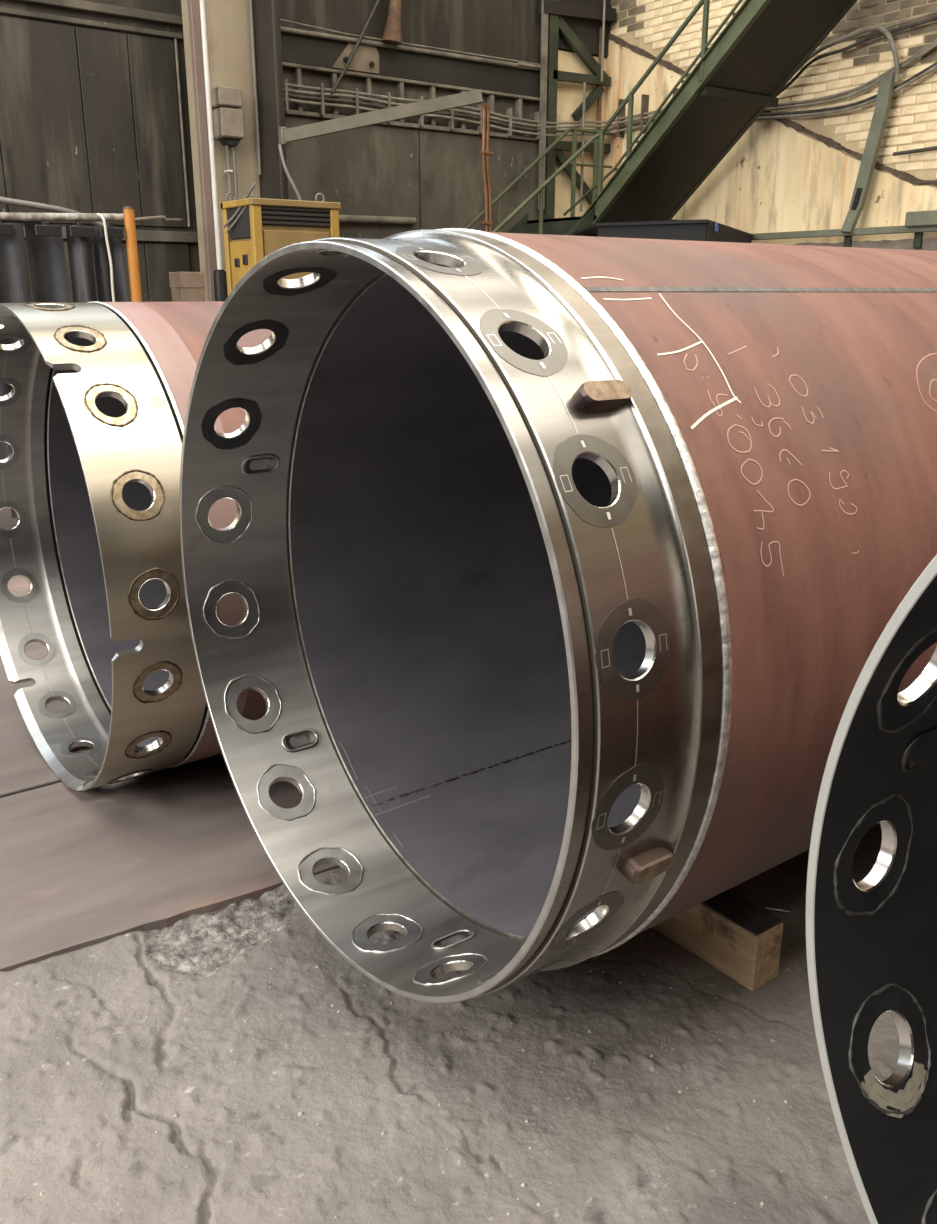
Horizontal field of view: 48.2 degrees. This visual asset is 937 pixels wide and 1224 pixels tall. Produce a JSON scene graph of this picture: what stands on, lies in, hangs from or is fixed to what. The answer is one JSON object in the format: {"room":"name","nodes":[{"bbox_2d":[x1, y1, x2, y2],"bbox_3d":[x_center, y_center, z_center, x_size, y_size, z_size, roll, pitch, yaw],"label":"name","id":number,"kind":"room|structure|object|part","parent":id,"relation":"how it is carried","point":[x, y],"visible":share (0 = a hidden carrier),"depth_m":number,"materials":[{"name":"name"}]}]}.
{"room":"industrial hall","nodes":[
{"label":"industrial hall","id":0,"kind":"room"},
{"bbox_2d":[0,0,611,459],"bbox_3d":[-5.590,-4.834,6.591,18.268,8.530,0.450,-12,21,-35],"label":"wall","id":1,"kind":"structure","parent":0,"point":[94,107],"depth_m":9.62,"materials":[{"name":"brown metal"}]},
{"bbox_3d":[-4.600,-4.423,7.368,5.800,0.040,0.045,-12,21,-35],"label":"wall rail","id":2,"kind":"part","parent":1,"relation":"part of","materials":[{"name":"grey metal"}]},
{"bbox_3d":[-4.594,-4.533,7.326,5.800,0.065,0.065,-12,21,-35],"label":"wall rail","id":3,"kind":"part","parent":1,"relation":"part of","materials":[{"name":"grey metal"}]},
{"bbox_3d":[-4.597,-2.881,7.833,5.800,0.090,0.055,-12,21,-35],"label":"wall rail","id":4,"kind":"part","parent":1,"relation":"part of","materials":[{"name":"grey metal"}]},
{"bbox_3d":[-2.488,-4.147,9.107,0.020,1.510,0.035,-12,21,-35],"label":"wall rail","id":5,"kind":"part","parent":1,"relation":"part of","materials":[{"name":"grey metal"}]},
{"bbox_3d":[-1.311,-3.152,10.309,1.995,3.085,0.065,-12,21,-35],"label":"wall panel","id":6,"kind":"part","parent":1,"relation":"part of","materials":[{"name":"grey metal"}]},
{"bbox_2d":[330,0,379,93],"bbox_3d":[-0.921,-5.549,9.745,0.916,1.416,0.046,-13,21,-37],"label":"cable","id":7,"kind":"object","parent":1,"relation":"attached to","point":[351,56],"visible":1,"depth_m":9.73,"materials":[{"name":"grey metal"}]},
{"bbox_3d":[-1.058,-5.228,9.808,0.510,0.290,0.015,-12,21,-35],"label":"gusset plate","id":8,"kind":"part","parent":1,"relation":"part of","materials":[{"name":"beige metal"}]},
{"bbox_2d":[339,215,416,224],"bbox_3d":[-0.969,-3.843,10.270,1.060,0.110,0.100,-12,21,-35],"label":"pipe","id":9,"kind":"object","parent":1,"relation":"attached to","point":[342,218],"visible":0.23,"depth_m":10.29,"materials":[{"name":"grey metal"}]},
{"bbox_2d":[382,0,401,44],"bbox_3d":[-0.714,-5.724,9.818,0.219,0.719,0.193,-12,21,-35],"label":"pipe stub","id":10,"kind":"object","parent":1,"relation":"attached to","point":[392,34],"visible":1,"depth_m":9.81,"materials":[{"name":"brown metal"}]},
{"bbox_2d":[280,19,539,64],"bbox_3d":[-0.542,-5.489,10.098,3.600,0.056,0.029,-12,21,-35],"label":"wire","id":11,"kind":"object","parent":1,"relation":"attached to","point":[283,20],"visible":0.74,"depth_m":10.11,"materials":[{"name":"grey metal"}]},
{"bbox_2d":[281,26,539,70],"bbox_3d":[-0.544,-5.435,10.117,3.600,0.059,0.044,-12,21,-35],"label":"pipe","id":12,"kind":"object","parent":1,"relation":"attached to","point":[283,29],"visible":0.74,"depth_m":10.03,"materials":[{"name":"grey metal"}]},
{"bbox_3d":[-0.605,-5.315,10.194,3.750,0.250,0.075,-12,21,-35],"label":"wall panel","id":13,"kind":"part","parent":1,"relation":"part of","materials":[{"name":"brown metal"}]},
{"bbox_3d":[-0.619,-4.998,10.312,3.750,0.345,0.025,-12,21,-35],"label":"wall panel","id":14,"kind":"part","parent":1,"relation":"part of","materials":[{"name":"grey metal"}]},
{"bbox_3d":[0.197,-3.479,11.382,1.745,3.085,0.070,-12,21,-35],"label":"wall panel","id":15,"kind":"part","parent":1,"relation":"part of","materials":[{"name":"metal"}]},
{"bbox_2d":[517,62,540,68],"bbox_3d":[0.669,-5.844,10.913,0.398,0.318,0.036,-12,21,-35],"label":"pipe","id":16,"kind":"object","parent":1,"relation":"attached to","point":[518,63],"visible":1,"depth_m":10.91,"materials":[{"name":"grey metal"}]},
{"bbox_2d":[538,0,615,218],"bbox_3d":[1.146,-4.530,11.711,1.028,4.896,0.150,-12,21,-35],"label":"frame","id":17,"kind":"object","parent":1,"relation":"attached to","point":[551,12],"visible":0.73,"depth_m":11.23,"materials":[{"name":"green metal"}]},
{"bbox_3d":[0.792,-5.580,11.050,0.070,2.500,0.030,-12,21,-35],"label":"post","id":18,"kind":"part","parent":17,"relation":"part of","materials":[{"name":"grey metal"}]},
{"bbox_3d":[0.860,-4.471,11.519,0.120,4.896,0.130,-12,21,-35],"label":"post","id":19,"kind":"part","parent":17,"relation":"part of","materials":[{"name":"green metal"}]},
{"bbox_3d":[1.222,-4.155,11.999,0.798,4.020,0.035,-12,21,-35],"label":"wall panel","id":20,"kind":"part","parent":1,"relation":"part of","materials":[{"name":"beige paint"}]},
{"bbox_2d":[580,82,585,211],"bbox_3d":[1.253,-5.085,11.482,0.030,1.300,0.030,-4,17,-14],"label":"pipe","id":21,"kind":"object","parent":1,"relation":"attached to","point":[584,83],"visible":0.86,"depth_m":11.45,"materials":[{"name":"grey metal"}]},
{"bbox_3d":[1.223,-6.498,11.266,0.818,0.870,0.065,-12,21,-35],"label":"wall panel","id":22,"kind":"part","parent":1,"relation":"part of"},
{"bbox_2d":[601,0,605,81],"bbox_3d":[1.455,-6.204,11.312,0.026,0.860,0.026,-4,17,-14],"label":"pipe","id":23,"kind":"object","parent":1,"relation":"attached to","point":[604,1],"visible":1,"depth_m":11.31,"materials":[{"name":"grey metal"}]},
{"bbox_2d":[0,508,898,1223],"bbox_3d":[-0.147,1.430,0.614,17.968,0.050,18.450,-12,21,-35],"label":"floor","id":24,"kind":"structure","parent":0,"point":[180,1042],"depth_m":2.19,"materials":[{"name":"concrete"}]},
{"bbox_2d":[123,206,141,301],"bbox_3d":[-2.211,-1.650,7.112,0.070,2.066,0.070,-12,21,-35],"label":"post","id":25,"kind":"object","parent":24,"relation":"on","point":[129,216],"visible":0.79,"depth_m":6.87,"materials":[{"name":"orange metal"}]},
{"bbox_2d":[0,301,271,790],"bbox_3d":[0.471,-0.579,4.568,4.600,1.504,1.506,-12,21,-35],"label":"pipe","id":26,"kind":"object","parent":24,"relation":"on","point":[93,415],"visible":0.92,"depth_m":3.06,"materials":[{"name":"metal"}]},
{"bbox_2d":[169,272,204,301],"bbox_3d":[-2.000,-1.611,7.667,0.178,1.668,0.208,-12,21,-35],"label":"box","id":27,"kind":"object","parent":24,"relation":"on","point":[185,286],"visible":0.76,"depth_m":7.38,"materials":[{"name":"brown cardboard"}]},
{"bbox_3d":[-2.000,-2.357,7.440,0.178,0.108,0.208,-12,21,-35],"label":"lid","id":28,"kind":"part","parent":27,"relation":"part of","materials":[{"name":"brown cardboard"}]},
{"bbox_2d":[199,0,227,300],"bbox_3d":[-2.103,-5.220,8.144,0.111,8.296,0.111,-12,21,-35],"label":"tube","id":29,"kind":"object","parent":24,"relation":"on","point":[220,278],"visible":0.6,"depth_m":8.61,"materials":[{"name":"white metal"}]},
{"bbox_2d":[181,0,288,300],"bbox_3d":[-1.908,-5.356,8.425,0.750,8.400,0.700,-12,21,-35],"label":"steel column","id":30,"kind":"structure","parent":24,"relation":"on","point":[244,36],"depth_m":8.73,"materials":[{"name":"beige metal"}]},
{"bbox_2d":[210,86,244,200],"bbox_3d":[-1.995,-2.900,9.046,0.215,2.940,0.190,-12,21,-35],"label":"switch box","id":31,"kind":"object","parent":30,"relation":"attached to","point":[228,119],"visible":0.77,"depth_m":8.63,"materials":[{"name":"grey metal"}]},
{"bbox_3d":[-1.994,-3.925,8.754,0.150,0.050,0.120,-12,21,-35],"label":"gland plate","id":32,"kind":"part","parent":31,"relation":"part of","materials":[{"name":"black metal"}]},
{"bbox_2d":[278,89,482,145],"bbox_3d":[-0.729,-4.093,8.670,1.697,0.442,0.086,-1,17,-3],"label":"boom","id":33,"kind":"object","parent":30,"relation":"attached to","point":[285,135],"visible":0.92,"depth_m":8.64,"materials":[{"name":"grey metal"}]},
{"bbox_2d":[278,144,301,199],"bbox_3d":[-1.442,-3.022,8.823,0.335,1.703,0.134,8,19,25],"label":"cable","id":34,"kind":"object","parent":33,"relation":"hanging from","point":[279,145],"visible":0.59,"depth_m":8.61,"materials":[{"name":"grey rubber"}]},
{"bbox_2d":[480,103,492,231],"bbox_3d":[0.152,-2.772,9.137,0.114,3.033,0.040,-12,21,-35],"label":"pipe","id":35,"kind":"object","parent":33,"relation":"hanging from","point":[488,223],"visible":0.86,"depth_m":8.82,"materials":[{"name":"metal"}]},
{"bbox_2d":[220,183,340,295],"bbox_3d":[-1.207,-1.645,6.932,0.648,2.161,0.460,-12,21,-35],"label":"generator","id":36,"kind":"object","parent":24,"relation":"on","point":[254,228],"visible":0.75,"depth_m":6.53,"materials":[{"name":"paint"}]},
{"bbox_3d":[-1.529,-1.590,6.952,0.060,2.046,0.050,-12,21,-35],"label":"post","id":37,"kind":"part","parent":36,"relation":"part of","materials":[{"name":"yellow metal"}]},
{"bbox_3d":[-1.214,-2.587,6.679,0.620,0.040,0.400,-12,21,-35],"label":"rail","id":38,"kind":"part","parent":36,"relation":"part of","materials":[{"name":"yellow metal"}]},
{"bbox_2d":[234,258,239,266],"bbox_3d":[-1.464,-2.213,6.633,0.016,0.050,0.055,-12,21,-35],"label":"switch","id":39,"kind":"object","parent":36,"relation":"attached to","point":[236,260],"depth_m":6.62,"materials":[{"name":"black plastic"}]},
{"bbox_2d":[227,206,250,238],"bbox_3d":[-1.421,-2.426,6.527,0.022,0.180,0.320,-12,21,-35],"label":"control panel","id":40,"kind":"object","parent":36,"relation":"attached to","point":[239,217],"depth_m":6.51,"materials":[{"name":"black"}]},
{"bbox_3d":[-1.417,-1.537,6.801,0.023,1.640,0.320,-12,21,-35],"label":"panel","id":41,"kind":"part","parent":36,"relation":"part of","materials":[{"name":"yellow paint"}]},
{"bbox_2d":[242,254,247,264],"bbox_3d":[-1.392,-2.199,6.537,0.016,0.060,0.055,-12,21,-35],"label":"switch","id":42,"kind":"object","parent":36,"relation":"attached to","point":[244,256],"depth_m":6.53,"materials":[{"name":"black plastic"}]},
{"bbox_3d":[-1.295,-1.499,6.653,0.060,2.046,0.050,-12,21,-35],"label":"post","id":43,"kind":"part","parent":36,"relation":"part of","materials":[{"name":"yellow metal"}]},
{"bbox_3d":[-1.076,-2.533,6.503,0.620,0.040,0.060,-12,21,-35],"label":"rail","id":44,"kind":"part","parent":36,"relation":"part of","materials":[{"name":"yellow metal"}]},
{"bbox_3d":[-1.075,-1.567,6.796,0.460,1.700,0.022,-12,21,-35],"label":"door","id":45,"kind":"part","parent":36,"relation":"part of","materials":[{"name":"yellow paint"}]},
{"bbox_2d":[261,206,330,227],"bbox_3d":[-1.191,-2.507,6.672,0.500,0.110,0.414,-12,21,-35],"label":"grille","id":46,"kind":"object","parent":36,"relation":"attached to","point":[271,216],"depth_m":6.52,"materials":[{"name":"black metal"}]},
{"bbox_3d":[-0.863,-1.593,6.962,0.060,2.046,0.050,-12,21,-35],"label":"post","id":47,"kind":"part","parent":36,"relation":"part of","materials":[{"name":"yellow metal"}]},
{"bbox_2d":[465,0,856,236],"bbox_3d":[1.772,-4.354,8.092,4.158,6.673,6.120,-12,21,-35],"label":"stair","id":48,"kind":"structure","parent":24,"relation":"on","point":[764,43],"depth_m":9.61,"materials":[{"name":"green metal"}]},
{"bbox_3d":[0.057,-3.827,10.880,3.900,2.436,0.040,-12,21,-35],"label":"handrail","id":49,"kind":"part","parent":48,"relation":"part of","materials":[{"name":"green metal"}]},
{"bbox_3d":[1.336,-4.921,11.544,0.668,0.038,0.028,-12,21,-35],"label":"knee rail","id":50,"kind":"part","parent":48,"relation":"part of","materials":[{"name":"green metal"}]},
{"bbox_3d":[1.559,-4.704,7.453,2.692,5.632,4.584,-12,21,-35],"label":"handrail","id":51,"kind":"part","parent":48,"relation":"part of","materials":[{"name":"green metal"}]},
{"bbox_3d":[2.485,-5.381,8.268,0.028,3.963,5.035,-12,21,-35],"label":"knee rail","id":52,"kind":"part","parent":48,"relation":"part of","materials":[{"name":"green metal"}]},
{"bbox_2d":[573,219,752,242],"bbox_3d":[1.670,-2.476,9.816,1.505,2.071,2.644,7,18,21],"label":"container","id":53,"kind":"object","parent":24,"relation":"on","point":[702,229],"visible":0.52,"depth_m":8.36,"materials":[{"name":"black metal"}]},
{"bbox_2d":[652,890,782,989],"bbox_3d":[0.422,0.690,2.767,0.098,0.154,0.905,-12,21,-35],"label":"timber baulk","id":54,"kind":"object","parent":24,"relation":"on","point":[736,936],"visible":0.41,"depth_m":2.45,"materials":[{"name":"brown wood"}]},
{"bbox_2d":[179,228,936,1002],"bbox_3d":[2.486,-0.557,4.018,6.900,1.509,1.509,-12,21,-35],"label":"pipe","id":55,"kind":"object","parent":54,"relation":"on","point":[566,571],"visible":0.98,"depth_m":2.05,"materials":[{"name":"brown metal"}]},
{"bbox_3d":[1.652,1.088,1.425,0.100,0.175,1.000,-12,21,-35],"label":"timber baulk","id":56,"kind":"object","parent":24,"relation":"on","visible":0},
{"bbox_2d":[806,554,936,1223],"bbox_3d":[2.274,0.146,1.634,3.600,1.509,1.509,-12,21,-34],"label":"pipe","id":57,"kind":"object","parent":56,"relation":"on","point":[871,942],"visible":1,"depth_m":1.24,"materials":[{"name":"brown metal"}]},
{"bbox_3d":[-4.082,-1.224,5.834,0.059,1.996,0.059,-12,21,-35],"label":"post","id":58,"kind":"object","parent":24,"relation":"on","visible":0},
{"bbox_2d":[0,212,123,221],"bbox_3d":[-3.139,-2.376,6.225,2.322,0.081,0.068,-13,21,-35],"label":"rail","id":59,"kind":"object","parent":58,"relation":"attached to","point":[4,216],"visible":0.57,"depth_m":6.62,"materials":[{"name":"grey metal"}]},
{"bbox_2d":[0,221,31,517],"bbox_3d":[-2.888,-1.518,6.676,0.300,1.825,0.132,-12,21,-35],"label":"curtain","id":60,"kind":"object","parent":59,"relation":"hanging from","point":[14,275],"visible":0.18,"depth_m":6.53,"materials":[{"name":"black fabric"}]},
{"bbox_2d":[24,221,69,302],"bbox_3d":[-2.676,-1.576,6.855,0.225,1.833,0.178,-12,21,-35],"label":"curtain","id":61,"kind":"object","parent":59,"relation":"hanging from","point":[45,246],"visible":0.31,"depth_m":6.68,"materials":[{"name":"black fabric"}]},
{"bbox_2d":[0,196,103,225],"bbox_3d":[-4.087,-2.576,6.503,3.594,0.438,0.674,-2,17,-7],"label":"hose","id":62,"kind":"object","parent":59,"relation":"attached to","point":[22,203],"visible":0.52,"depth_m":6.71,"materials":[{"name":"grey rubber"}]},
{"bbox_2d":[65,221,96,302],"bbox_3d":[-2.492,-1.611,6.957,0.160,1.840,0.132,-12,21,-35],"label":"curtain","id":63,"kind":"object","parent":59,"relation":"hanging from","point":[79,236],"visible":0.32,"depth_m":6.75,"materials":[{"name":"black fabric"}]},
{"bbox_2d":[97,213,114,301],"bbox_3d":[-2.339,-1.774,6.922,0.107,1.623,0.038,9,19,28],"label":"rope","id":64,"kind":"object","parent":59,"relation":"hanging from","point":[98,214],"visible":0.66,"depth_m":6.74,"materials":[{"name":"grey fabric"}]},
{"bbox_2d":[91,222,127,301],"bbox_3d":[-2.354,-1.653,7.084,0.180,1.847,0.179,-12,21,-35],"label":"curtain","id":65,"kind":"object","parent":59,"relation":"hanging from","point":[115,234],"visible":0.28,"depth_m":6.90,"materials":[{"name":"black fabric"}]},
{"bbox_2d":[135,216,182,221],"bbox_3d":[-2.353,-2.994,8.004,0.141,0.171,2.335,-3,17,-8],"label":"pipe","id":66,"kind":"object","parent":59,"relation":"attached to","point":[163,218],"visible":0.93,"depth_m":7.47,"materials":[{"name":"grey metal"}]},
{"bbox_2d":[603,0,936,250],"bbox_3d":[7.108,-4.214,4.556,0.460,8.530,18.450,-12,21,-35],"label":"wall","id":67,"kind":"structure","parent":0,"point":[797,173],"depth_m":9.80,"materials":[{"name":"paint"}]},
{"bbox_2d":[283,42,936,128],"bbox_3d":[2.098,-4.384,7.176,4.702,0.902,8.140,-12,21,-35],"label":"cable","id":68,"kind":"object","parent":67,"relation":"attached to","point":[934,45],"visible":0.64,"depth_m":9.84,"materials":[{"name":"grey rubber"}]},
{"bbox_2d":[283,39,936,123],"bbox_3d":[2.102,-4.420,7.168,4.713,0.905,8.140,-12,21,-35],"label":"cable","id":69,"kind":"object","parent":67,"relation":"attached to","point":[935,41],"visible":0.63,"depth_m":9.87,"materials":[{"name":"grey rubber"}]},
{"bbox_2d":[284,65,936,136],"bbox_3d":[2.097,-4.259,7.214,4.702,0.839,8.140,-12,21,-35],"label":"cable","id":70,"kind":"object","parent":67,"relation":"attached to","point":[935,66],"visible":0.69,"depth_m":9.81,"materials":[{"name":"grey rubber"}]},
{"bbox_2d":[284,62,936,132],"bbox_3d":[2.097,-4.293,7.204,4.702,0.849,8.140,-12,21,-35],"label":"cable","id":71,"kind":"object","parent":67,"relation":"attached to","point":[935,63],"visible":0.62,"depth_m":9.83,"materials":[{"name":"grey rubber"}]},
{"bbox_2d":[752,210,936,247],"bbox_3d":[4.505,-2.989,8.051,0.140,0.290,6.350,-12,21,-35],"label":"beam","id":72,"kind":"structure","parent":67,"relation":"attached to","point":[916,222],"depth_m":9.14,"materials":[{"name":"green metal"}]},
{"bbox_2d":[841,73,894,233],"bbox_3d":[3.492,-3.995,9.173,0.161,1.288,0.287,-12,21,-35],"label":"channel","id":73,"kind":"object","parent":72,"relation":"attached to","point":[886,83],"visible":1,"depth_m":9.16,"materials":[{"name":"green metal"}]},
{"bbox_2d":[795,25,899,82],"bbox_3d":[3.160,-4.915,9.523,0.044,0.558,1.700,-12,21,-35],"label":"cable","id":74,"kind":"object","parent":67,"relation":"attached to","point":[880,28],"visible":0.72,"depth_m":9.01,"materials":[{"name":"grey rubber"}]},
{"bbox_2d":[776,16,936,96],"bbox_3d":[4.533,-4.597,7.749,0.032,1.090,6.209,-12,21,-35],"label":"cable","id":75,"kind":"object","parent":67,"relation":"attached to","point":[934,18],"visible":0.78,"depth_m":9.21,"materials":[{"name":"grey rubber"}]},
{"bbox_2d":[885,11,936,28],"bbox_3d":[4.959,-4.721,7.114,0.020,0.570,4.782,-12,21,-35],"label":"cable","id":76,"kind":"object","parent":67,"relation":"attached to","point":[934,12],"visible":1,"depth_m":8.78,"materials":[{"name":"grey rubber"}]},
{"bbox_2d":[893,146,936,155],"bbox_3d":[4.449,-3.744,8.136,0.042,0.147,2.502,-12,21,-35],"label":"cable","id":77,"kind":"object","parent":67,"relation":"attached to","point":[932,147],"visible":1,"depth_m":8.95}
]}

